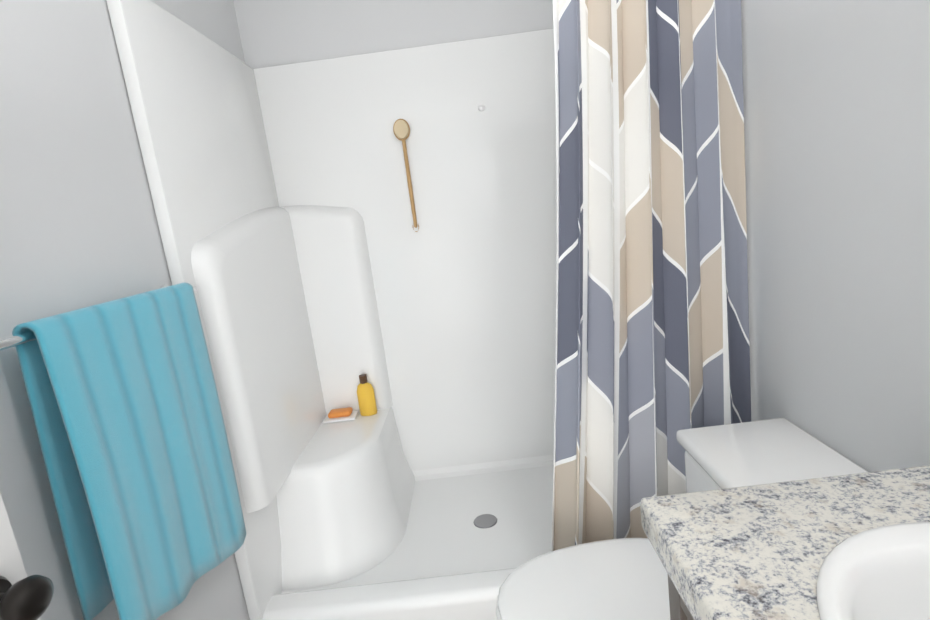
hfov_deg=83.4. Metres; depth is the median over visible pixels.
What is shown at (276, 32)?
wall
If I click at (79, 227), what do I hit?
wall
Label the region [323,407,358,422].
soap dish
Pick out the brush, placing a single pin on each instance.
(401, 129)
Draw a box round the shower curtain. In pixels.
[551,0,750,551]
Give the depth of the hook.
2.04 m
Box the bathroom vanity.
[640,465,929,619]
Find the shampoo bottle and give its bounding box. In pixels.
[357,374,376,415]
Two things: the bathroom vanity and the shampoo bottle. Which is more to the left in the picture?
the shampoo bottle
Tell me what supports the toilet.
on the floor
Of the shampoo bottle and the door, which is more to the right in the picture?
the shampoo bottle
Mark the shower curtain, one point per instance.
(652, 357)
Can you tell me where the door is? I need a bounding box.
[0,492,53,619]
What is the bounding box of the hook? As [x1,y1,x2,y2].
[478,104,484,110]
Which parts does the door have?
knob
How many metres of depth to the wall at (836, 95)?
1.03 m
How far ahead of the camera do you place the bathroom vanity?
0.65 m
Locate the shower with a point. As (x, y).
(312, 266)
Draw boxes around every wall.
[0,0,249,619]
[233,0,553,68]
[741,0,929,471]
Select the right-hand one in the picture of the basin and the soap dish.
the basin
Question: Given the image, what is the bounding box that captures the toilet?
[495,418,867,619]
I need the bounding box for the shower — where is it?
[106,0,556,619]
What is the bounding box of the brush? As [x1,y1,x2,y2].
[393,119,418,231]
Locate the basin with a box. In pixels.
[816,521,929,619]

